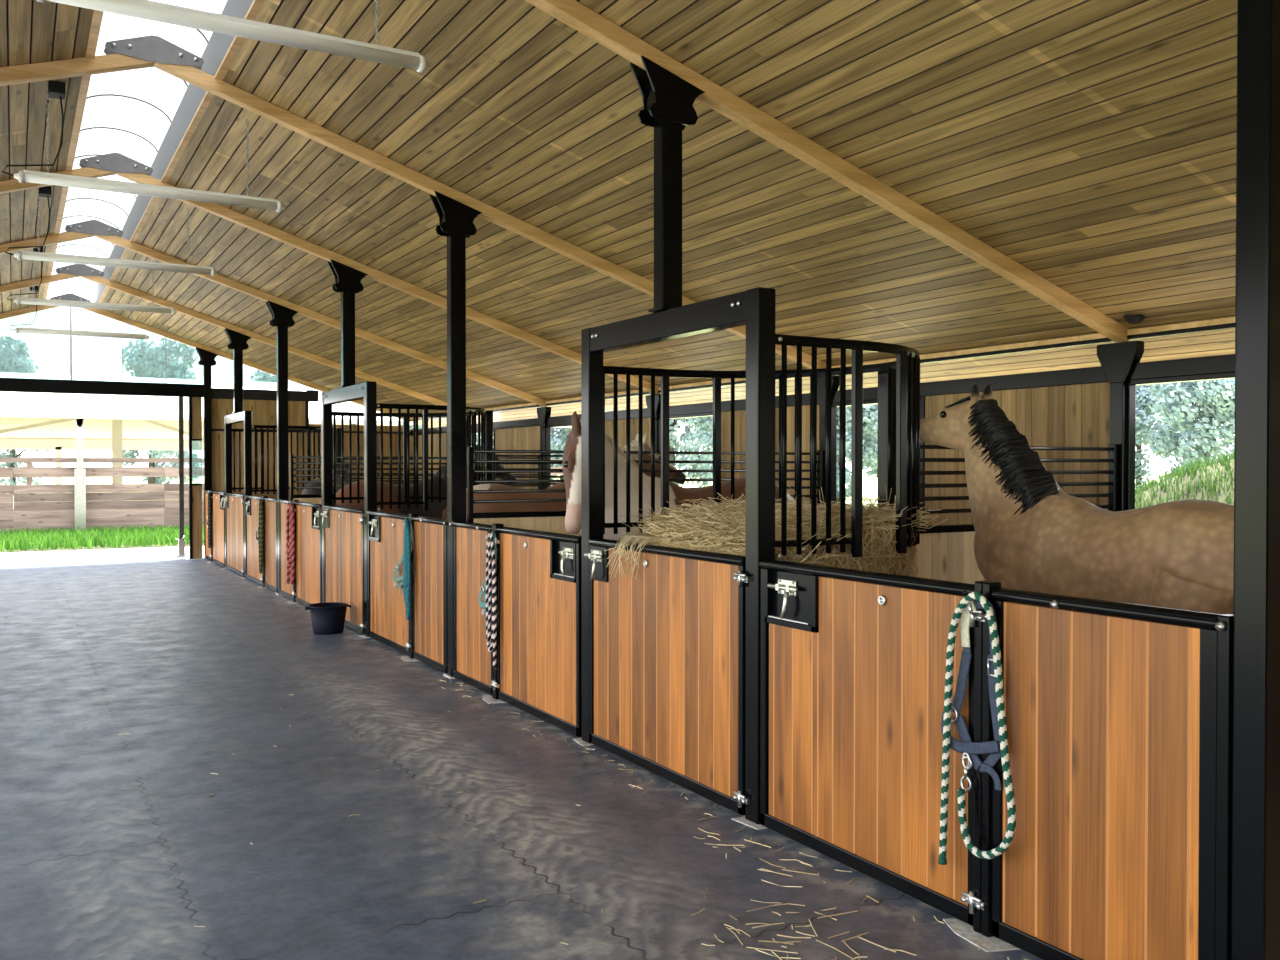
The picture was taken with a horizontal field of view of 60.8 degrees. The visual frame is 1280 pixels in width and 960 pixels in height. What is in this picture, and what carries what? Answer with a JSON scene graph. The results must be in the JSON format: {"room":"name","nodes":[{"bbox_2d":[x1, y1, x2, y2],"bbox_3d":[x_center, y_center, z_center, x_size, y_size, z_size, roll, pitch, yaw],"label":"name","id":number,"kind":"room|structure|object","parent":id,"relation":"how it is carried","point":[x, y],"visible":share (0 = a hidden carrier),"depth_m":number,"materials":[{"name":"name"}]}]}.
{"room":"farm building","nodes":[
{"label":"farm building","id":0,"kind":"room"},
{"bbox_2d":[0,0,55,312],"bbox_3d":[-5.166,-2.096,6.072,3.774,1.268,24.720,0,1,-30],"label":"roof","id":1,"kind":"structure","parent":0,"point":[6,0],"depth_m":7.85,"materials":[{"name":"black"}]},
{"bbox_2d":[0,0,93,312],"bbox_3d":[-5.177,-2.041,6.066,3.803,1.228,24.518,0,1,-30],"label":"ceiling","id":2,"kind":"structure","parent":0,"point":[71,27],"depth_m":7.75,"materials":[{"name":"wood"}]},
{"bbox_2d":[8,286,149,339],"bbox_3d":[-7.800,-2.333,15.212,1.760,0.668,0.140,0,1,-30],"label":"tube light","id":3,"kind":"object","parent":2,"relation":"hanging from","point":[19,329],"visible":0.8,"depth_m":15.15,"materials":[{"name":"white plastic"}]},
{"bbox_2d":[7,247,176,314],"bbox_3d":[-6.306,-2.306,12.611,1.760,0.668,0.140,0,1,-30],"label":"tube light","id":4,"kind":"object","parent":2,"relation":"hanging from","point":[19,300],"visible":0.84,"depth_m":12.54,"materials":[{"name":"white plastic"}]},
{"bbox_2d":[5,186,216,275],"bbox_3d":[-4.812,-2.280,10.009,1.760,0.668,0.140,0,1,-30],"label":"tube light","id":5,"kind":"object","parent":2,"relation":"hanging from","point":[46,191],"visible":1,"depth_m":9.92,"materials":[{"name":"white plastic"}]},
{"bbox_2d":[2,80,284,211],"bbox_3d":[-3.318,-2.253,7.408,1.760,0.668,0.140,0,1,-30],"label":"tube light","id":6,"kind":"object","parent":2,"relation":"hanging from","point":[56,89],"visible":1,"depth_m":7.30,"materials":[{"name":"white plastic"}]},
{"bbox_2d":[36,0,429,72],"bbox_3d":[-1.780,-2.264,4.831,1.760,0.613,0.140,0,1,-30],"label":"tube light","id":7,"kind":"object","parent":2,"relation":"hanging from","point":[143,9],"visible":1,"depth_m":4.85,"materials":[{"name":"white plastic"}]},
{"bbox_2d":[108,0,460,320],"bbox_3d":[-0.319,-1.783,8.859,5.949,1.959,24.720,0,1,-30],"label":"roof","id":8,"kind":"structure","parent":0,"point":[282,0],"depth_m":7.85,"materials":[{"name":"black"}]},
{"bbox_2d":[43,0,265,382],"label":"skylight","id":9,"kind":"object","parent":8,"relation":"attached to","point":[149,116],"depth_m":9.18,"materials":[{"name":"grey"}]},
{"bbox_2d":[192,397,402,558],"bbox_3d":[-5.907,-0.047,19.263,3.740,2.720,0.030,0,1,-30],"label":"wall","id":10,"kind":"structure","parent":0,"point":[264,412],"depth_m":18.88,"materials":[{"name":"wood"}]},
{"bbox_2d":[0,377,202,397],"bbox_3d":[-9.918,-1.481,16.952,5.900,0.215,0.130,0,1,-30],"label":"trim","id":11,"kind":"structure","parent":10,"relation":"attached to","point":[27,385],"depth_m":17.57,"materials":[{"name":"black"}]},
{"bbox_2d":[188,397,201,558],"bbox_3d":[-7.481,-0.034,18.364,0.205,2.715,0.100,0,1,-30],"label":"door","id":12,"kind":"structure","parent":10,"relation":"in","point":[190,439],"depth_m":18.28,"materials":[{"name":"black"}]},
{"bbox_2d":[211,388,402,433],"bbox_3d":[-5.773,-1.213,19.325,3.430,0.750,0.050,0,1,-30],"label":"trim","id":13,"kind":"structure","parent":10,"relation":"attached to","point":[308,396],"depth_m":18.94,"materials":[{"name":"black paint"}]},
{"bbox_2d":[410,323,1234,420],"bbox_3d":[1.728,-0.967,9.756,0.055,0.027,24.020,0,1,-30],"label":"trim","id":14,"kind":"structure","parent":10,"relation":"attached to","point":[1229,325],"depth_m":7.90,"materials":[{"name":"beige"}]},
{"bbox_2d":[410,317,1234,419],"bbox_3d":[1.730,-0.999,9.757,0.050,0.037,24.020,0,1,-30],"label":"trim","id":15,"kind":"structure","parent":10,"relation":"attached to","point":[1229,319],"depth_m":7.99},
{"bbox_2d":[0,558,1041,959],"bbox_3d":[-2.397,1.521,7.447,9.640,0.120,24.070,0,1,-30],"label":"floor","id":16,"kind":"structure","parent":0,"point":[193,660],"depth_m":4.79,"materials":[{"name":"rubber"}]},
{"bbox_2d":[195,347,217,558],"bbox_3d":[-7.282,-0.450,18.381,0.367,3.548,0.160,0,1,-30],"label":"post","id":17,"kind":"object","parent":16,"relation":"on","point":[207,359],"visible":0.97,"depth_m":18.33,"materials":[{"name":"black"}]},
{"bbox_2d":[0,293,410,421],"bbox_3d":[-8.366,-2.005,17.767,9.510,1.934,0.119,0,1,-30],"label":"rafter","id":18,"kind":"object","parent":17,"relation":"on","point":[69,296],"visible":0.79,"depth_m":17.99,"materials":[{"name":"brown wood"}]},
{"bbox_2d":[203,490,210,560],"bbox_3d":[-7.122,0.743,18.023,0.070,1.146,0.800,0,1,-30],"label":"panel","id":19,"kind":"object","parent":17,"relation":"attached to","point":[207,551],"visible":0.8,"depth_m":18.20,"materials":[{"name":"brown wood"}]},
{"bbox_2d":[207,490,214,562],"bbox_3d":[-6.952,0.747,17.679,0.150,1.172,0.259,0,1,-11],"label":"post","id":20,"kind":"object","parent":16,"relation":"on","point":[210,490],"visible":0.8,"depth_m":17.65,"materials":[{"name":"metal"}]},
{"bbox_2d":[210,491,224,567],"bbox_3d":[-6.626,0.755,17.151,0.078,1.144,1.257,0,1,-30],"label":"door","id":21,"kind":"structure","parent":20,"relation":"attached to","point":[218,510],"depth_m":17.13,"materials":[{"name":"brown wood"}]},
{"bbox_2d":[222,411,251,578],"bbox_3d":[-5.863,0.192,15.857,0.160,2.326,1.800,0,1,-30],"label":"door frame","id":22,"kind":"structure","parent":16,"relation":"on","point":[244,416],"depth_m":15.19,"materials":[{"name":"metal"}]},
{"bbox_2d":[224,493,244,576],"bbox_3d":[-5.878,0.771,15.829,0.098,1.144,1.527,0,1,-30],"label":"gate","id":23,"kind":"object","parent":22,"relation":"attached to","point":[234,502],"visible":0.96,"depth_m":15.83,"materials":[{"name":"brown wood"}]},
{"bbox_2d":[224,328,251,412],"bbox_3d":[-5.837,-1.582,15.849,0.367,1.222,0.130,0,1,-30],"label":"post","id":24,"kind":"object","parent":22,"relation":"on","point":[238,341],"visible":0.91,"depth_m":15.81,"materials":[{"name":"black"}]},
{"bbox_2d":[0,264,466,411],"bbox_3d":[-6.905,-1.973,15.223,9.510,1.934,0.119,0,1,-30],"label":"rafter","id":25,"kind":"object","parent":24,"relation":"on","point":[75,270],"visible":0.88,"depth_m":15.42,"materials":[{"name":"brown wood"}]},
{"bbox_2d":[232,425,332,494],"bbox_3d":[-5.230,-0.283,16.209,1.335,0.988,1.731,0,1,-30],"label":"rack","id":26,"kind":"object","parent":22,"relation":"attached to","point":[270,428],"visible":0.54,"depth_m":15.66,"materials":[{"name":"black"}]},
{"bbox_2d":[257,496,267,587],"bbox_3d":[-4.845,0.792,14.011,0.150,1.172,0.259,0,1,-11],"label":"post","id":27,"kind":"object","parent":16,"relation":"on","point":[262,586],"visible":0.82,"depth_m":13.98,"materials":[{"name":"metal"}]},
{"bbox_2d":[245,495,262,584],"bbox_3d":[-5.131,0.787,14.547,0.078,1.144,1.257,0,1,-30],"label":"door","id":28,"kind":"structure","parent":27,"relation":"attached to","point":[251,502],"depth_m":14.69,"materials":[{"name":"brown wood"}]},
{"bbox_2d":[259,499,263,573],"bbox_3d":[-4.842,0.720,13.942,0.048,0.954,0.157,0,1,-30],"label":"lead rope","id":29,"kind":"object","parent":27,"relation":"hanging from","point":[261,524],"visible":1,"depth_m":13.89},
{"bbox_2d":[265,300,297,594],"bbox_3d":[-4.343,-0.386,13.263,0.367,3.548,0.160,0,1,-30],"label":"post","id":30,"kind":"object","parent":16,"relation":"on","point":[282,317],"visible":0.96,"depth_m":13.22,"materials":[{"name":"black"}]},
{"bbox_2d":[263,497,277,592],"bbox_3d":[-4.607,0.798,13.644,0.070,1.146,0.800,0,1,-30],"label":"panel","id":31,"kind":"object","parent":30,"relation":"attached to","point":[270,504],"visible":0.81,"depth_m":13.66,"materials":[{"name":"brown wood"}]},
{"bbox_2d":[0,220,546,406],"bbox_3d":[-5.411,-1.941,12.622,9.510,1.934,0.119,0,1,-30],"label":"rafter","id":32,"kind":"object","parent":30,"relation":"on","point":[91,228],"visible":0.95,"depth_m":12.92,"materials":[{"name":"brown wood"}]},
{"bbox_2d":[277,499,292,599],"bbox_3d":[-4.159,0.808,12.864,0.070,1.146,0.800,0,1,-30],"label":"panel","id":33,"kind":"object","parent":30,"relation":"attached to","point":[285,589],"visible":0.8,"depth_m":13.01,"materials":[{"name":"brown wood"}]},
{"bbox_2d":[287,500,298,603],"bbox_3d":[-3.964,0.812,12.477,0.150,1.172,0.259,0,1,-11],"label":"post","id":34,"kind":"object","parent":16,"relation":"on","point":[293,601],"visible":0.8,"depth_m":12.45,"materials":[{"name":"metal"}]},
{"bbox_2d":[286,503,294,584],"bbox_3d":[-3.994,0.731,12.465,0.045,0.938,0.309,0,1,-30],"label":"lead rope","id":35,"kind":"object","parent":34,"relation":"hanging from","point":[290,522],"visible":1,"depth_m":12.39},
{"bbox_2d":[292,501,321,606],"bbox_3d":[-3.638,0.820,11.948,0.078,1.144,1.257,0,1,-30],"label":"door","id":36,"kind":"structure","parent":34,"relation":"attached to","point":[308,525],"depth_m":11.91,"materials":[{"name":"brown wood"}]},
{"bbox_2d":[302,464,348,493],"bbox_3d":[-4.383,0.551,15.341,0.664,1.629,2.492,0,1,-10],"label":"horse","id":37,"kind":"object","parent":16,"relation":"on","point":[338,478],"visible":0.19,"depth_m":14.47},
{"bbox_2d":[305,602,351,634],"bbox_3d":[-2.913,1.295,10.199,0.364,0.262,0.364,0,1,14],"label":"bucket","id":38,"kind":"object","parent":16,"relation":"on","point":[327,618],"visible":1,"depth_m":10.08,"materials":[{"name":"plastic"}]},
{"bbox_2d":[321,381,376,637],"bbox_3d":[-2.875,0.257,10.654,0.160,2.326,1.800,0,1,-30],"label":"door frame","id":39,"kind":"structure","parent":16,"relation":"on","point":[367,390],"depth_m":9.99,"materials":[{"name":"metal"}]},
{"bbox_2d":[321,505,364,633],"bbox_3d":[-2.890,0.837,10.626,0.098,1.144,1.527,0,1,-30],"label":"gate","id":40,"kind":"object","parent":39,"relation":"attached to","point":[343,526],"visible":0.91,"depth_m":10.53,"materials":[{"name":"brown wood"}]},
{"bbox_2d":[327,259,367,386],"bbox_3d":[-2.849,-1.517,10.647,0.367,1.222,0.130,0,1,-30],"label":"post","id":41,"kind":"object","parent":39,"relation":"on","point":[348,279],"visible":0.94,"depth_m":10.61,"materials":[{"name":"black"}]},
{"bbox_2d":[0,153,659,393],"bbox_3d":[-3.917,-1.908,10.021,9.510,1.934,0.119,0,1,-30],"label":"rafter","id":42,"kind":"object","parent":41,"relation":"on","point":[109,164],"visible":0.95,"depth_m":10.31,"materials":[{"name":"brown wood"}]},
{"bbox_2d":[332,403,485,510],"bbox_3d":[-2.241,-0.218,11.007,1.335,0.988,1.731,0,1,-30],"label":"rack","id":43,"kind":"object","parent":39,"relation":"attached to","point":[472,411],"visible":0.66,"depth_m":10.73,"materials":[{"name":"black"}]},
{"bbox_2d":[336,428,446,483],"bbox_3d":[-3.730,0.273,17.082,2.020,2.135,0.090,0,1,-30],"label":"wall","id":44,"kind":"structure","parent":16,"relation":"on","point":[338,430],"depth_m":16.71,"materials":[{"name":"black paint"}]},
{"bbox_2d":[401,513,417,661],"bbox_3d":[-1.857,0.858,8.809,0.150,1.172,0.259,0,1,-11],"label":"post","id":45,"kind":"object","parent":16,"relation":"on","point":[404,658],"visible":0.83,"depth_m":8.78,"materials":[{"name":"metal"}]},
{"bbox_2d":[367,510,410,655],"bbox_3d":[-2.143,0.853,9.345,0.078,1.144,1.257,0,1,-30],"label":"door","id":46,"kind":"structure","parent":45,"relation":"attached to","point":[388,624],"depth_m":9.40,"materials":[{"name":"brown wood"}]},
{"bbox_2d":[392,520,412,593],"bbox_3d":[-1.942,0.634,8.928,0.025,0.621,0.496,0,1,-30],"label":"halter","id":47,"kind":"object","parent":45,"relation":"hanging from","point":[398,578],"visible":0.7,"depth_m":8.99,"materials":[{"name":"green"}]},
{"bbox_2d":[403,518,410,619],"bbox_3d":[-1.880,0.714,8.777,0.042,0.823,0.188,0,1,-28],"label":"lead rope","id":48,"kind":"object","parent":45,"relation":"hanging from","point":[406,547],"visible":1,"depth_m":8.72,"materials":[{"name":"fabric"}]},
{"bbox_2d":[290,454,540,503],"bbox_3d":[-2.813,0.527,14.152,3.351,1.700,0.048,0,1,-30],"label":"wall","id":49,"kind":"structure","parent":16,"relation":"on","point":[310,498],"depth_m":13.58,"materials":[{"name":"black paint"}]},
{"bbox_2d":[333,445,516,518],"bbox_3d":[-2.502,0.461,12.649,2.413,1.877,0.664,-1,1,-41],"label":"horse","id":50,"kind":"object","parent":16,"relation":"on","point":[436,509],"visible":0.1,"depth_m":12.24},
{"bbox_2d":[429,191,481,678],"bbox_3d":[-1.355,-0.321,8.060,0.367,3.548,0.160,0,1,-30],"label":"post","id":51,"kind":"object","parent":16,"relation":"on","point":[456,219],"visible":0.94,"depth_m":8.02,"materials":[{"name":"black"}]},
{"bbox_2d":[0,35,825,368],"bbox_3d":[-2.423,-1.876,7.419,9.510,1.934,0.119,0,1,-30],"label":"rafter","id":52,"kind":"object","parent":51,"relation":"on","point":[157,52],"visible":0.93,"depth_m":7.37,"materials":[{"name":"brown wood"}]},
{"bbox_2d":[411,516,447,673],"bbox_3d":[-1.619,0.863,8.442,0.070,1.146,0.800,0,1,-30],"label":"panel","id":53,"kind":"object","parent":51,"relation":"attached to","point":[429,545],"visible":0.86,"depth_m":8.43,"materials":[{"name":"brown wood"}]},
{"bbox_2d":[449,520,491,695],"bbox_3d":[-1.171,0.873,7.661,0.070,1.146,0.800,0,1,-30],"label":"panel","id":54,"kind":"object","parent":51,"relation":"attached to","point":[471,660],"visible":0.73,"depth_m":7.70,"materials":[{"name":"brown wood"}]},
{"bbox_2d":[482,523,505,702],"bbox_3d":[-0.976,0.877,7.274,0.150,1.172,0.259,0,1,-11],"label":"post","id":55,"kind":"object","parent":16,"relation":"on","point":[488,698],"visible":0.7,"depth_m":7.25,"materials":[{"name":"metal"}]},
{"bbox_2d":[479,532,496,615],"bbox_3d":[-1.019,0.651,7.322,0.025,0.615,0.294,0,1,-30],"label":"halter","id":56,"kind":"object","parent":55,"relation":"hanging from","point":[482,605],"visible":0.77,"depth_m":7.37,"materials":[{"name":"fabric"}]},
{"bbox_2d":[486,530,496,668],"bbox_3d":[-0.986,0.787,7.229,0.032,0.914,0.160,0,1,-25],"label":"lead rope","id":57,"kind":"object","parent":55,"relation":"hanging from","point":[491,592],"visible":1,"depth_m":7.22,"materials":[{"name":"fabric"}]},
{"bbox_2d":[491,526,581,736],"bbox_3d":[-0.650,0.885,6.746,0.078,1.144,1.257,0,1,-30],"label":"door","id":58,"kind":"structure","parent":55,"relation":"attached to","point":[539,650],"depth_m":6.66,"materials":[{"name":"brown wood"}]},
{"bbox_2d":[486,410,563,484],"bbox_3d":[-0.742,0.338,11.880,2.020,2.135,0.090,0,1,-30],"label":"railing","id":59,"kind":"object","parent":16,"relation":"on","point":[489,414],"depth_m":11.43,"materials":[{"name":"metal"}]},
{"bbox_2d":[82,680,1026,959],"bbox_3d":[-1.008,1.489,4.933,2.486,0.025,6.092,0,1,-30],"label":"straw","id":60,"kind":"object","parent":16,"relation":"on","point":[779,903],"visible":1,"depth_m":3.79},
{"bbox_2d":[442,433,685,521],"bbox_3d":[-0.689,0.493,10.115,2.537,1.877,0.664,0,1,-34],"label":"horse","id":61,"kind":"object","parent":16,"relation":"on","point":[634,445],"visible":0.18,"depth_m":9.67},
{"bbox_2d":[467,447,822,535],"bbox_3d":[0.175,0.592,8.950,3.351,1.700,0.048,0,1,-30],"label":"wall","id":62,"kind":"structure","parent":16,"relation":"on","point":[546,521],"depth_m":8.39,"materials":[{"name":"black paint"}]},
{"bbox_2d":[573,287,775,829],"bbox_3d":[0.113,0.322,5.452,0.160,2.326,1.800,0,1,-30],"label":"door frame","id":63,"kind":"structure","parent":16,"relation":"on","point":[755,308],"depth_m":4.77,"materials":[{"name":"black"}]},
{"bbox_2d":[584,538,749,815],"bbox_3d":[0.098,0.902,5.424,0.098,1.144,1.527,0,1,-30],"label":"gate","id":64,"kind":"object","parent":63,"relation":"attached to","point":[667,642],"visible":0.98,"depth_m":5.33,"materials":[{"name":"brown wood"}]},
{"bbox_2d":[630,55,704,312],"bbox_3d":[0.139,-1.452,5.444,0.367,1.222,0.130,0,1,-30],"label":"post","id":65,"kind":"object","parent":63,"relation":"on","point":[668,99],"visible":0.94,"depth_m":5.40,"materials":[{"name":"black"}]},
{"bbox_2d":[525,0,1128,342],"bbox_3d":[-0.929,-1.843,4.818,9.510,1.934,0.119,0,1,-30],"label":"rafter","id":66,"kind":"object","parent":65,"relation":"on","point":[574,14],"visible":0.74,"depth_m":5.91,"materials":[{"name":"brown wood"}]},
{"bbox_2d":[603,334,919,557],"bbox_3d":[0.747,-0.153,5.804,1.335,0.988,1.731,0,1,-30],"label":"rack","id":67,"kind":"object","parent":63,"relation":"attached to","point":[907,363],"visible":0.76,"depth_m":5.19,"materials":[{"name":"black"}]},
{"bbox_2d":[562,411,792,542],"bbox_3d":[0.307,0.510,7.596,2.105,1.906,0.722,0,1,-30],"label":"horse","id":68,"kind":"object","parent":16,"relation":"on","point":[571,463],"visible":0.27,"depth_m":7.11},
{"bbox_2d":[604,486,947,578],"bbox_3d":[0.733,0.625,5.803,1.610,1.250,1.808,0,1,-30],"label":"hay","id":69,"kind":"object","parent":16,"relation":"on","point":[718,527],"visible":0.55,"depth_m":5.24},
{"bbox_2d":[943,580,1018,951],"bbox_3d":[1.126,0.922,3.615,0.150,1.172,0.259,0,1,-11],"label":"post","id":70,"kind":"object","parent":16,"relation":"on","point":[980,932],"visible":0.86,"depth_m":3.60,"materials":[{"name":"black"}]},
{"bbox_2d":[759,559,984,925],"bbox_3d":[0.841,0.917,4.151,0.078,1.144,1.257,0,1,-30],"label":"door","id":71,"kind":"structure","parent":70,"relation":"attached to","point":[853,662],"depth_m":4.11,"materials":[{"name":"brown wood"}]},
{"bbox_2d":[941,599,1001,789],"bbox_3d":[1.104,0.698,3.624,0.025,0.616,0.264,0,1,-30],"label":"halter","id":72,"kind":"object","parent":70,"relation":"hanging from","point":[965,745],"visible":0.79,"depth_m":3.62,"materials":[{"name":"fabric"}]},
{"bbox_2d":[938,592,1015,864],"bbox_3d":[1.108,0.835,3.578,0.048,0.938,0.324,0,1,-30],"label":"lead rope","id":73,"kind":"object","parent":70,"relation":"hanging from","point":[942,860],"visible":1,"depth_m":3.61,"materials":[{"name":"fabric"}]},
{"bbox_2d":[877,369,1117,583],"bbox_3d":[2.246,0.403,6.677,2.020,2.135,0.090,0,1,-30],"label":"wall","id":74,"kind":"structure","parent":16,"relation":"on","point":[945,552],"depth_m":6.40,"materials":[{"name":"brown wood"}]},
{"bbox_2d":[920,384,1233,614],"bbox_3d":[2.262,0.478,5.610,0.664,2.020,2.341,0,1,-26],"label":"horse","id":75,"kind":"object","parent":16,"relation":"on","point":[1031,534],"visible":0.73,"depth_m":5.35},
{"bbox_2d":[1231,0,1279,959],"bbox_3d":[1.633,-0.256,2.857,0.367,3.548,0.160,0,1,-30],"label":"post","id":76,"kind":"object","parent":16,"relation":"on","point":[1255,877],"visible":1,"depth_m":2.82,"materials":[{"name":"black"}]},
{"bbox_2d":[992,587,1232,959],"bbox_3d":[1.369,0.928,3.239,0.070,1.146,0.800,0,1,-30],"label":"panel","id":77,"kind":"object","parent":76,"relation":"attached to","point":[1119,715],"visible":0.98,"depth_m":3.19,"materials":[{"name":"brown wood"}]},
{"bbox_2d":[102,0,1236,427],"bbox_3d":[-0.301,-1.725,8.870,5.994,1.925,24.518,0,1,-30],"label":"ceiling","id":78,"kind":"structure","parent":0,"point":[1089,144],"depth_m":6.61,"materials":[{"name":"wood"}]},
{"bbox_2d":[410,382,1109,525],"bbox_3d":[1.722,0.371,9.770,0.023,2.120,24.017,0,1,-30],"label":"wall","id":79,"kind":"structure","parent":0,"point":[1068,415],"depth_m":8.15,"materials":[{"name":"wood"}]},
{"bbox_2d":[537,407,550,488],"bbox_3d":[-1.311,0.183,15.011,0.105,2.365,0.300,0,1,-30],"label":"post","id":80,"kind":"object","parent":79,"relation":"attached to","point":[543,413],"depth_m":14.95,"materials":[{"name":"black"}]},
{"bbox_2d":[546,423,570,487],"bbox_3d":[-0.981,-0.242,14.480,0.067,1.030,1.180,0,1,-30],"label":"window","id":81,"kind":"structure","parent":79,"relation":"in","point":[548,427],"depth_m":14.95,"materials":[{"name":"black"}]},
{"bbox_2d":[646,394,660,450],"bbox_3d":[0.183,0.216,12.410,0.105,2.365,0.300,0,1,-30],"label":"post","id":82,"kind":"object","parent":79,"relation":"attached to","point":[657,396],"depth_m":12.34,"materials":[{"name":"black"}]},
{"bbox_2d":[658,413,712,454],"bbox_3d":[0.513,-0.210,11.879,0.067,1.030,1.180,0,1,-30],"label":"window","id":83,"kind":"structure","parent":79,"relation":"in","point":[700,414],"depth_m":12.04,"materials":[{"name":"black"}]},
{"bbox_2d":[410,354,1234,435],"bbox_3d":[1.730,-0.739,9.761,0.090,0.110,24.020,0,1,-30],"label":"beam","id":84,"kind":"structure","parent":79,"relation":"attached to","point":[1217,364],"depth_m":8.02,"materials":[{"name":"black"}]},
{"bbox_2d":[817,375,838,506],"bbox_3d":[1.677,0.248,9.809,0.105,2.365,0.300,0,1,-30],"label":"trim","id":85,"kind":"structure","parent":79,"relation":"attached to","point":[820,379],"depth_m":9.77,"materials":[{"name":"black"}]},
{"bbox_2d":[831,396,924,522],"bbox_3d":[2.007,-0.177,9.277,0.067,1.030,1.180,0,1,-30],"label":"window","id":86,"kind":"structure","parent":79,"relation":"in","point":[834,406],"depth_m":9.74,"materials":[{"name":"black"}]},
{"bbox_2d":[1097,341,1143,510],"bbox_3d":[3.171,0.281,7.207,0.105,2.365,0.300,0,1,-30],"label":"post","id":87,"kind":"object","parent":79,"relation":"attached to","point":[1117,361],"depth_m":7.15,"materials":[{"name":"black"}]},
{"bbox_2d":[1126,372,1234,509],"bbox_3d":[3.501,-0.145,6.676,0.067,1.030,1.180,0,1,-30],"label":"window","id":88,"kind":"structure","parent":79,"relation":"in","point":[1131,384],"depth_m":7.14,"materials":[{"name":"black"}]},
{"label":"outside","id":89,"kind":"structure","parent":0,"visible":0},
{"bbox_2d":[0,472,1163,507],"bbox_3d":[-15.114,0.458,106.652,400.000,0.225,380.000,0,1,-30],"label":"ground","id":90,"kind":"structure","parent":89,"point":[869,485],"depth_m":120.98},
{"bbox_2d":[0,335,54,494],"bbox_3d":[-37.097,-3.648,64.278,7.225,9.616,6.676,0,1,-21],"label":"tree","id":91,"kind":"object","parent":90,"relation":"on","point":[16,361],"visible":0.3,"depth_m":63.42,"materials":[{"name":"green plant"}]},
{"bbox_2d":[0,523,203,552],"bbox_3d":[-11.706,1.192,22.408,30.000,0.413,4.707,0,1,-30],"label":"grass","id":92,"kind":"structure","parent":90,"relation":"on","point":[36,540],"depth_m":21.39,"materials":[{"name":"plant"}]},
{"bbox_2d":[0,457,562,534],"bbox_3d":[-12.226,0.377,24.305,26.998,1.745,0.120,0,1,-30],"label":"fence","id":93,"kind":"object","parent":92,"relation":"on","point":[114,502],"visible":0.31,"depth_m":24.33,"materials":[{"name":"wood"}]},
{"bbox_2d":[109,337,203,483],"bbox_3d":[-27.226,-3.348,60.013,6.936,9.168,5.607,0,1,-12],"label":"tree","id":94,"kind":"object","parent":90,"relation":"on","point":[149,362],"visible":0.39,"depth_m":59.13,"materials":[{"name":"green plant"}]},
{"bbox_2d":[249,370,289,382],"bbox_3d":[-22.990,-3.081,70.170,6.361,8.422,6.832,1,1,42],"label":"tree","id":95,"kind":"object","parent":90,"relation":"on","point":[264,377],"visible":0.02,"depth_m":68.93,"materials":[{"name":"green plant"}]},
{"bbox_2d":[551,428,571,478],"bbox_3d":[-4.064,-2.135,58.124,5.056,6.694,5.430,-1,1,-37],"label":"tree","id":96,"kind":"object","parent":90,"relation":"on","point":[558,442],"visible":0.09,"depth_m":56.55,"materials":[{"name":"green plant"}]},
{"bbox_2d":[669,416,712,486],"bbox_3d":[1.254,-2.600,49.774,5.929,7.836,4.793,0,1,-19],"label":"tree","id":97,"kind":"object","parent":90,"relation":"on","point":[706,421],"visible":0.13,"depth_m":49.38,"materials":[{"name":"green plant"}]},
{"bbox_2d":[677,421,712,483],"bbox_3d":[4.853,-2.062,57.828,4.943,6.544,5.309,0,1,35],"label":"tree","id":98,"kind":"object","parent":90,"relation":"on","point":[697,439],"visible":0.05,"depth_m":57.05,"materials":[{"name":"green plant"}]},
{"bbox_2d":[837,404,877,503],"bbox_3d":[8.694,-2.763,49.009,6.169,8.197,4.727,0,1,5],"label":"tree","id":99,"kind":"object","parent":90,"relation":"on","point":[870,412],"visible":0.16,"depth_m":48.49,"materials":[{"name":"green plant"}]},
{"bbox_2d":[1135,384,1192,488],"bbox_3d":[27.215,-3.358,59.834,6.330,9.117,6.850,0,1,3],"label":"tree","id":100,"kind":"object","parent":90,"relation":"on","point":[1143,431],"visible":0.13,"depth_m":58.35,"materials":[{"name":"green plant"}]},
{"bbox_2d":[1135,447,1233,508],"bbox_3d":[7.337,0.489,8.314,6.400,2.320,15.500,0,1,-30],"label":"grassy bank","id":101,"kind":"object","parent":90,"relation":"on","point":[1211,481],"visible":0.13,"depth_m":9.62,"materials":[{"name":"plant"}]},
{"bbox_2d":[1140,378,1234,476],"bbox_3d":[23.035,-2.896,44.614,6.473,8.601,4.960,-1,1,-44],"label":"tree","id":102,"kind":"object","parent":90,"relation":"on","point":[1216,400],"visible":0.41,"depth_m":43.06,"materials":[{"name":"green plant"}]},
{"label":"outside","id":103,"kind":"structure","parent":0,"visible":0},
{"bbox_3d":[-18.381,1.201,34.032,30.000,0.105,22.700,0,1,-30],"label":"ground","id":104,"kind":"structure","parent":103,"visible":0},
{"bbox_2d":[0,372,571,531],"bbox_3d":[-19.493,-0.989,31.423,29.500,4.300,20.570,0,1,-30],"label":"canopy","id":105,"kind":"object","parent":104,"relation":"on","point":[78,422],"visible":0.41,"depth_m":32.18,"materials":[{"name":"white"}]},
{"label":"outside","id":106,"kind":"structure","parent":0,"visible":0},
{"bbox_2d":[0,546,203,565],"bbox_3d":[-10.191,1.389,18.769,19.000,0.110,3.330,0,1,-30],"label":"pavement","id":107,"kind":"structure","parent":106,"point":[157,553],"depth_m":18.99,"materials":[{"name":"concrete"}]},
{"bbox_2d":[175,397,185,558],"bbox_3d":[-7.782,-0.040,18.445,0.155,2.755,0.140,0,1,-30],"label":"post","id":108,"kind":"object","parent":107,"relation":"on","point":[181,542],"visible":0.9,"depth_m":18.43,"materials":[{"name":"black metal"}]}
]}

